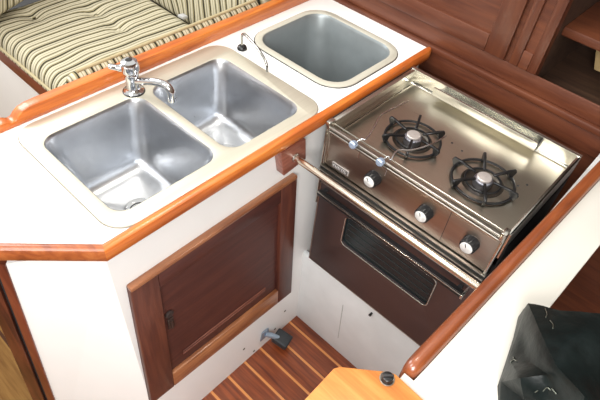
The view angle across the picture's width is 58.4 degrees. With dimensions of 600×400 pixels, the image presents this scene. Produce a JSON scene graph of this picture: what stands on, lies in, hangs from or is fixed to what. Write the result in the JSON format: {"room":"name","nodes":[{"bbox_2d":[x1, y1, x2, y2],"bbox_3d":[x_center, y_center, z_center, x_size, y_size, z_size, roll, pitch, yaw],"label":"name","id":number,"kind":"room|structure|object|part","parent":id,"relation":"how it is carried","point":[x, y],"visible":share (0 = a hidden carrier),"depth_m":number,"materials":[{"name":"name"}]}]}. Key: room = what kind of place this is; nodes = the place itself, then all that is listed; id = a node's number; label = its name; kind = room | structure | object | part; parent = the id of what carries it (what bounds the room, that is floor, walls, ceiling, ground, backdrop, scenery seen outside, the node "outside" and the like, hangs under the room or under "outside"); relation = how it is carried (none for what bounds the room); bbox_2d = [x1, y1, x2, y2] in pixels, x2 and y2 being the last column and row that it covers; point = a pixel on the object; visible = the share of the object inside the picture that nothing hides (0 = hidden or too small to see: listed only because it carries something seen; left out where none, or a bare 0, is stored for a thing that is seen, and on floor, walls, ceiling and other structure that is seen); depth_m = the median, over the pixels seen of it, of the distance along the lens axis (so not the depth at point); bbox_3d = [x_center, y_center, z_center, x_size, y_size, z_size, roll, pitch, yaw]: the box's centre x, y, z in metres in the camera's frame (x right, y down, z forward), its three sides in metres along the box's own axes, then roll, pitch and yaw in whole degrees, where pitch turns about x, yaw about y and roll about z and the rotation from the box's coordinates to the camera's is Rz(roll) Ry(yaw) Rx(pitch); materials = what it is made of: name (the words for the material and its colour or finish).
{"room":"ship interior","nodes":[
{"label":"ship interior","id":0,"kind":"room"},
{"bbox_2d":[0,316,356,399],"bbox_3d":[-1.012,0.536,1.898,3.200,0.040,2.600,37,53,25],"label":"floor","id":1,"kind":"structure","parent":0,"point":[272,372],"depth_m":1.90,"materials":[{"name":"brown wood"}]},
{"bbox_2d":[0,0,187,117],"bbox_3d":[-0.834,-0.506,2.387,1.518,0.708,0.804,37,53,25],"label":"settee base","id":2,"kind":"object","parent":1,"relation":"on","point":[16,86],"visible":0.09,"depth_m":2.07,"materials":[{"name":"white laminate"}]},
{"bbox_3d":[-1.137,-0.328,2.235,1.400,0.635,0.018,37,53,25],"label":"panel","id":3,"kind":"part","parent":2,"relation":"part of","materials":[{"name":"white laminate"}]},
{"bbox_2d":[0,0,188,90],"bbox_3d":[-0.676,-0.561,1.911,0.790,0.082,0.589,37,53,25],"label":"seat cushion","id":4,"kind":"object","parent":2,"relation":"on","point":[48,40],"visible":0.51,"depth_m":1.87,"materials":[{"name":"fabric"}]},
{"bbox_2d":[0,0,22,14],"bbox_3d":[-1.024,-0.942,1.890,0.175,0.425,0.665,17,47,10],"label":"cushion","id":5,"kind":"object","parent":4,"relation":"on","point":[5,5],"visible":1,"depth_m":1.87,"materials":[{"name":"fabric"}]},
{"bbox_2d":[178,13,187,18],"bbox_3d":[-0.429,-0.671,1.964,0.031,0.012,0.024,37,53,25],"label":"tag","id":6,"kind":"object","parent":4,"relation":"on","point":[182,16],"visible":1,"depth_m":1.96,"materials":[{"name":"white fabric"}]},
{"bbox_2d":[66,0,258,83],"bbox_3d":[-0.372,-0.372,1.607,0.044,0.290,0.650,37,53,25],"label":"bolster cushion","id":7,"kind":"object","parent":2,"relation":"on","point":[103,63],"visible":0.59,"depth_m":1.48,"materials":[{"name":"fabric"}]},
{"bbox_2d":[152,0,270,23],"bbox_3d":[-0.345,-0.839,1.895,0.705,0.512,0.141,37,53,25],"label":"cushion","id":8,"kind":"object","parent":2,"relation":"on","point":[196,10],"visible":0.19,"depth_m":1.94,"materials":[{"name":"fabric"}]},
{"bbox_2d":[6,65,418,399],"bbox_3d":[-0.125,0.197,1.638,1.334,0.946,0.209,-28,55,-28],"label":"base cabinet","id":9,"kind":"object","parent":1,"relation":"on","point":[172,315],"visible":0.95,"depth_m":1.39,"materials":[{"name":"white laminate"}]},
{"bbox_2d":[0,261,54,399],"bbox_3d":[-0.695,0.424,1.395,0.145,0.894,0.030,1,47,-5],"label":"trim post","id":10,"kind":"object","parent":9,"relation":"attached to","point":[13,322],"visible":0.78,"depth_m":1.28,"materials":[{"name":"brown wood"}]},
{"bbox_3d":[-0.555,0.412,1.386,0.297,0.946,0.031,4,47,-3],"label":"corner panel","id":11,"kind":"part","parent":9,"relation":"part of","materials":[{"name":"white laminate"}]},
{"bbox_3d":[-0.329,0.317,1.376,0.013,0.042,0.018,37,53,25],"label":"latch pull","id":12,"kind":"part","parent":9,"relation":"part of","materials":[{"name":"brown metal"}]},
{"bbox_3d":[-0.218,0.257,1.508,0.020,0.559,0.572,37,53,25],"label":"door","id":13,"kind":"part","parent":9,"relation":"part of","materials":[{"name":"brown wood"}]},
{"bbox_3d":[-0.193,0.064,1.309,0.019,0.016,0.527,37,53,25],"label":"edge moulding","id":14,"kind":"part","parent":9,"relation":"part of","materials":[{"name":"brown wood"}]},
{"bbox_2d":[0,0,425,243],"bbox_3d":[-0.311,-0.196,1.317,0.466,0.022,1.578,37,53,25],"label":"countertop","id":15,"kind":"structure","parent":9,"relation":"on","point":[35,207],"depth_m":1.15,"materials":[{"name":"white laminate"}]},
{"bbox_2d":[0,243,106,260],"bbox_3d":[-0.681,0.096,1.000,0.627,0.038,0.023,1,47,-5],"label":"corner fiddle","id":16,"kind":"object","parent":15,"relation":"attached to","point":[8,251],"visible":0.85,"depth_m":1.01,"materials":[{"name":"brown wood"}]},
{"bbox_2d":[108,57,176,102],"bbox_3d":[-0.379,-0.297,1.322,0.173,0.092,0.057,15,47,8],"label":"tap","id":17,"kind":"object","parent":15,"relation":"on","point":[129,66],"visible":1,"depth_m":1.30,"materials":[{"name":"silver metal"}]},
{"bbox_3d":[-0.444,-0.321,1.304,0.043,0.025,0.018,-6,48,-12],"label":"lever","id":18,"kind":"part","parent":17,"relation":"part of","materials":[{"name":"silver metal"}]},
{"bbox_3d":[-0.355,-0.282,1.312,0.118,0.042,0.021,22,48,14],"label":"spout","id":19,"kind":"part","parent":17,"relation":"part of","materials":[{"name":"silver metal"}]},
{"bbox_2d":[0,0,308,132],"bbox_3d":[-0.320,-0.435,1.502,0.030,0.037,1.130,37,53,25],"label":"back fiddle","id":20,"kind":"object","parent":15,"relation":"on","point":[37,106],"visible":1,"depth_m":1.42,"materials":[{"name":"brown wood"}]},
{"bbox_2d":[18,45,318,228],"bbox_3d":[-0.303,-0.128,1.369,0.420,0.196,0.629,37,53,25],"label":"double sink","id":21,"kind":"object","parent":15,"relation":"in","point":[124,159],"visible":0.88,"depth_m":1.36,"materials":[{"name":"metal"}]},
{"bbox_3d":[-0.394,-0.050,1.286,0.310,0.195,0.269,37,53,25],"label":"bowl","id":22,"kind":"part","parent":21,"relation":"part of","materials":[{"name":"metal"}]},
{"bbox_3d":[-0.198,-0.194,1.436,0.318,0.185,0.248,37,53,25],"label":"bowl","id":23,"kind":"part","parent":21,"relation":"part of","materials":[{"name":"metal"}]},
{"bbox_2d":[237,33,268,71],"bbox_3d":[-0.133,-0.408,1.481,0.029,0.060,0.167,-18,51,-21],"label":"spout","id":24,"kind":"object","parent":15,"relation":"on","point":[241,47],"visible":1,"depth_m":1.48,"materials":[{"name":"silver metal"}]},
{"bbox_3d":[-0.166,-0.438,1.539,0.029,0.013,0.029,37,53,25],"label":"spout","id":25,"kind":"part","parent":24,"relation":"part of","materials":[{"name":"black plastic"}]},
{"bbox_2d":[103,47,430,260],"bbox_3d":[0.008,-0.172,1.331,0.023,0.038,1.126,37,53,25],"label":"front fiddle","id":26,"kind":"object","parent":15,"relation":"attached to","point":[155,221],"visible":1,"depth_m":1.21,"materials":[{"name":"brown wood"}]},
{"bbox_2d":[254,10,397,88],"bbox_3d":[0.067,-0.364,1.688,0.367,0.277,0.333,37,53,25],"label":"sink","id":27,"kind":"object","parent":15,"relation":"in","point":[331,51],"visible":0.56,"depth_m":1.70,"materials":[{"name":"silver metal"}]},
{"bbox_3d":[-0.192,0.081,1.333,0.019,0.058,0.398,37,53,25],"label":"rail","id":28,"kind":"part","parent":9,"relation":"part of","materials":[{"name":"brown wood"}]},
{"bbox_3d":[-0.224,0.417,1.671,0.020,0.095,0.429,37,53,25],"label":"rail","id":29,"kind":"part","parent":9,"relation":"part of","materials":[{"name":"brown wood"}]},
{"bbox_2d":[260,328,292,349],"bbox_3d":[-0.082,0.486,1.932,0.111,0.081,0.068,11,47,4],"label":"foot pedal","id":30,"kind":"object","parent":9,"relation":"attached to","point":[281,338],"visible":1,"depth_m":1.93,"materials":[{"name":"black rubber"}]},
{"bbox_3d":[-0.101,0.483,1.924,0.086,0.069,0.028,-3,47,-9],"label":"pedal arm","id":31,"kind":"part","parent":30,"relation":"part of"},
{"bbox_2d":[275,138,305,174],"bbox_3d":[-0.025,-0.115,1.365,0.028,0.086,0.097,37,53,25],"label":"block","id":32,"kind":"object","parent":9,"relation":"attached to","point":[284,163],"visible":0.72,"depth_m":1.35,"materials":[{"name":"brown wood"}]},
{"bbox_2d":[292,153,479,289],"bbox_3d":[0.183,0.039,1.244,0.547,0.029,0.024,37,53,25],"label":"bar","id":33,"kind":"object","parent":32,"relation":"attached to","point":[405,235],"visible":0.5,"depth_m":1.22,"materials":[{"name":"metal"}]},
{"bbox_2d":[309,66,582,345],"bbox_3d":[0.354,0.044,1.543,0.516,0.587,0.412,37,53,25],"label":"stove","id":34,"kind":"object","parent":9,"relation":"attached to","point":[462,176],"visible":0.96,"depth_m":1.39,"materials":[{"name":"metal"}]},
{"bbox_3d":[0.063,-0.100,1.463,0.006,0.296,0.018,37,53,25],"label":"corner post","id":35,"kind":"part","parent":34,"relation":"part of","materials":[{"name":"metal"}]},
{"bbox_3d":[0.073,-0.143,1.411,0.003,0.126,0.018,37,53,25],"label":"corner post","id":36,"kind":"part","parent":34,"relation":"part of","materials":[{"name":"metal"}]},
{"bbox_3d":[0.129,-0.135,1.304,0.021,0.021,0.014,37,53,25],"label":"clamp knob","id":37,"kind":"part","parent":34,"relation":"part of","materials":[{"name":"silver metal"}]},
{"bbox_3d":[0.170,-0.044,1.327,0.030,0.030,0.002,37,53,25],"label":"knob","id":38,"kind":"part","parent":34,"relation":"part of","materials":[{"name":"metal"}]},
{"bbox_3d":[0.179,-0.051,1.334,0.041,0.041,0.024,37,53,25],"label":"control knob","id":39,"kind":"part","parent":34,"relation":"part of","materials":[{"name":"black plastic"}]},
{"bbox_3d":[0.189,-0.089,1.269,0.021,0.021,0.014,37,53,25],"label":"clamp knob","id":40,"kind":"part","parent":34,"relation":"part of","materials":[{"name":"silver metal"}]},
{"bbox_3d":[0.209,-0.193,1.394,0.028,0.061,0.248,30,51,21],"label":"clamp rod","id":41,"kind":"part","parent":34,"relation":"part of","materials":[{"name":"silver metal"}]},
{"bbox_3d":[0.237,0.048,1.352,0.510,0.002,0.010,37,53,25],"label":"panel trim","id":42,"kind":"part","parent":34,"relation":"part of","materials":[{"name":"metal"}]},
{"bbox_3d":[0.244,0.037,1.349,0.510,0.002,0.014,37,53,25],"label":"panel trim","id":43,"kind":"part","parent":34,"relation":"part of","materials":[{"name":"metal"}]},
{"bbox_3d":[0.294,-0.158,1.402,0.048,0.022,0.048,37,53,25],"label":"burner","id":44,"kind":"part","parent":34,"relation":"part of","materials":[{"name":"metal"}]},
{"bbox_3d":[0.255,-0.009,1.309,0.506,0.114,0.012,37,53,25],"label":"control panel","id":45,"kind":"part","parent":34,"relation":"part of","materials":[{"name":"metal"}]},
{"bbox_3d":[0.281,-0.111,1.321,0.196,0.065,0.022,-21,53,-24],"label":"clamp rod","id":46,"kind":"part","parent":34,"relation":"part of","materials":[{"name":"silver metal"}]},
{"bbox_3d":[0.282,0.040,1.261,0.030,0.030,0.002,37,53,25],"label":"knob","id":47,"kind":"part","parent":34,"relation":"part of","materials":[{"name":"metal"}]},
{"bbox_3d":[0.291,0.033,1.268,0.041,0.041,0.024,37,53,25],"label":"control knob","id":48,"kind":"part","parent":34,"relation":"part of","materials":[{"name":"black plastic"}]},
{"bbox_2d":[309,173,571,345],"bbox_3d":[0.352,0.068,1.568,0.516,0.518,0.412,37,53,25],"label":"oven","id":49,"kind":"object","parent":34,"relation":"in","point":[409,289],"depth_m":1.38,"materials":[{"name":"metal"}]},
{"bbox_3d":[0.373,0.108,1.209,0.030,0.030,0.002,37,53,25],"label":"knob","id":50,"kind":"part","parent":34,"relation":"part of","materials":[{"name":"metal"}]},
{"bbox_3d":[0.382,0.102,1.216,0.041,0.041,0.024,37,53,25],"label":"control knob","id":51,"kind":"part","parent":34,"relation":"part of","materials":[{"name":"black plastic"}]},
{"bbox_3d":[0.446,-0.045,1.313,0.048,0.022,0.048,37,53,25],"label":"burner","id":52,"kind":"part","parent":34,"relation":"part of","materials":[{"name":"metal"}]},
{"bbox_3d":[0.501,-0.229,1.453,0.317,0.026,0.035,37,53,25],"label":"ledge rail","id":53,"kind":"part","parent":34,"relation":"part of","materials":[{"name":"metal"}]},
{"bbox_3d":[0.435,0.120,1.193,0.006,0.140,0.018,37,53,25],"label":"corner post","id":54,"kind":"part","parent":34,"relation":"part of","materials":[{"name":"metal"}]},
{"bbox_2d":[550,154,599,211],"bbox_3d":[0.302,0.545,1.357,0.060,0.946,1.400,37,53,25],"label":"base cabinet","id":55,"kind":"object","parent":1,"relation":"on","point":[597,159],"visible":0.02,"depth_m":1.36,"materials":[{"name":"white wood"}]},
{"bbox_2d":[400,180,599,399],"bbox_3d":[0.407,0.258,0.969,0.244,0.022,1.405,37,53,25],"label":"countertop","id":56,"kind":"structure","parent":55,"relation":"on","point":[470,366],"depth_m":1.00,"materials":[{"name":"beige laminate"}]},
{"bbox_2d":[305,367,422,399],"bbox_3d":[0.104,0.353,0.811,0.213,0.026,0.217,37,53,25],"label":"board","id":57,"kind":"object","parent":56,"relation":"on","point":[342,383],"visible":1,"depth_m":0.86,"materials":[{"name":"brown wood"}]},
{"bbox_2d":[379,371,394,385],"bbox_3d":[0.142,0.291,0.875,0.026,0.002,0.026,37,53,25],"label":"knob","id":58,"kind":"object","parent":57,"relation":"in","point":[386,378],"depth_m":0.87,"materials":[{"name":"metal"}]},
{"bbox_2d":[399,161,599,380],"bbox_3d":[0.500,0.086,1.147,0.908,0.060,0.030,-34,58,-32],"label":"rail","id":59,"kind":"object","parent":56,"relation":"attached to","point":[425,354],"visible":0.81,"depth_m":1.03,"materials":[{"name":"red wood"}]},
{"bbox_2d":[497,303,599,399],"bbox_3d":[0.473,0.266,0.851,0.277,0.144,0.249,10,47,3],"label":"bag","id":60,"kind":"object","parent":56,"relation":"on","point":[554,354],"visible":1,"depth_m":0.83,"materials":[{"name":"plastic"}]},
{"bbox_2d":[297,250,419,376],"bbox_3d":[0.202,0.453,1.819,0.580,0.386,0.017,37,53,25],"label":"wall","id":61,"kind":"structure","parent":0,"point":[367,342],"depth_m":1.81,"materials":[{"name":"white paint"}]},
{"bbox_2d":[418,0,599,312],"bbox_3d":[0.841,-0.307,1.585,4.350,1.870,0.380,37,53,25],"label":"wall","id":62,"kind":"structure","parent":0,"point":[569,63],"depth_m":1.57,"materials":[{"name":"brown wood"}]},
{"bbox_2d":[379,0,528,59],"bbox_3d":[0.284,-0.806,1.470,0.842,0.552,0.016,37,53,25],"label":"door","id":63,"kind":"structure","parent":62,"relation":"in","point":[491,26],"depth_m":1.50,"materials":[{"name":"brown wood"}]},
{"bbox_3d":[0.263,-0.634,1.651,0.718,0.052,0.016,37,53,25],"label":"rail","id":64,"kind":"part","parent":63,"relation":"part of","materials":[{"name":"brown wood"}]},
{"bbox_3d":[0.287,-0.809,1.472,0.718,0.450,0.006,37,53,25],"label":"panel","id":65,"kind":"part","parent":63,"relation":"part of","materials":[{"name":"brown wood"}]},
{"bbox_2d":[334,0,599,136],"bbox_3d":[0.715,-0.263,1.428,4.350,0.052,0.006,37,53,25],"label":"trim","id":66,"kind":"structure","parent":62,"relation":"attached to","point":[551,92],"depth_m":1.53,"materials":[{"name":"brown wood"}]},
{"bbox_2d":[410,66,582,167],"bbox_3d":[0.511,-0.220,1.475,0.516,0.080,0.012,37,53,25],"label":"backsplash","id":67,"kind":"structure","parent":62,"relation":"attached to","point":[549,148],"depth_m":1.43,"materials":[{"name":"metal"}]},
{"bbox_2d":[424,52,599,158],"bbox_3d":[1.341,0.264,1.112,2.605,0.065,0.010,37,53,25],"label":"trim","id":68,"kind":"structure","parent":62,"relation":"attached to","point":[583,140],"depth_m":1.53,"materials":[{"name":"brown wood"}]},
{"bbox_2d":[509,0,570,74],"bbox_3d":[0.630,-0.549,1.266,0.080,0.552,0.016,37,53,25],"label":"trim","id":69,"kind":"structure","parent":62,"relation":"in","point":[543,21],"depth_m":1.39,"materials":[{"name":"brown wood"}]},
{"bbox_3d":[0.610,-0.378,1.448,0.028,0.052,0.016,37,53,25],"label":"rail","id":70,"kind":"part","parent":69,"relation":"part of","materials":[{"name":"brown wood"}]},
{"bbox_3d":[0.633,-0.552,1.268,0.028,0.450,0.006,37,53,25],"label":"panel","id":71,"kind":"part","parent":69,"relation":"part of","materials":[{"name":"brown wood"}]},
{"bbox_2d":[561,1,599,50],"bbox_3d":[1.202,-0.185,1.223,1.185,0.025,0.240,37,53,25],"label":"shelf","id":72,"kind":"object","parent":62,"relation":"attached to","point":[585,29],"visible":1,"depth_m":1.41,"materials":[{"name":"brown wood"}]},
{"bbox_2d":[594,50,599,71],"bbox_3d":[0.889,-0.415,1.538,0.077,0.073,0.100,37,53,25],"label":"pouch","id":73,"kind":"object","parent":62,"relation":"in","point":[597,56],"visible":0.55,"depth_m":1.52,"materials":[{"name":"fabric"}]}
]}

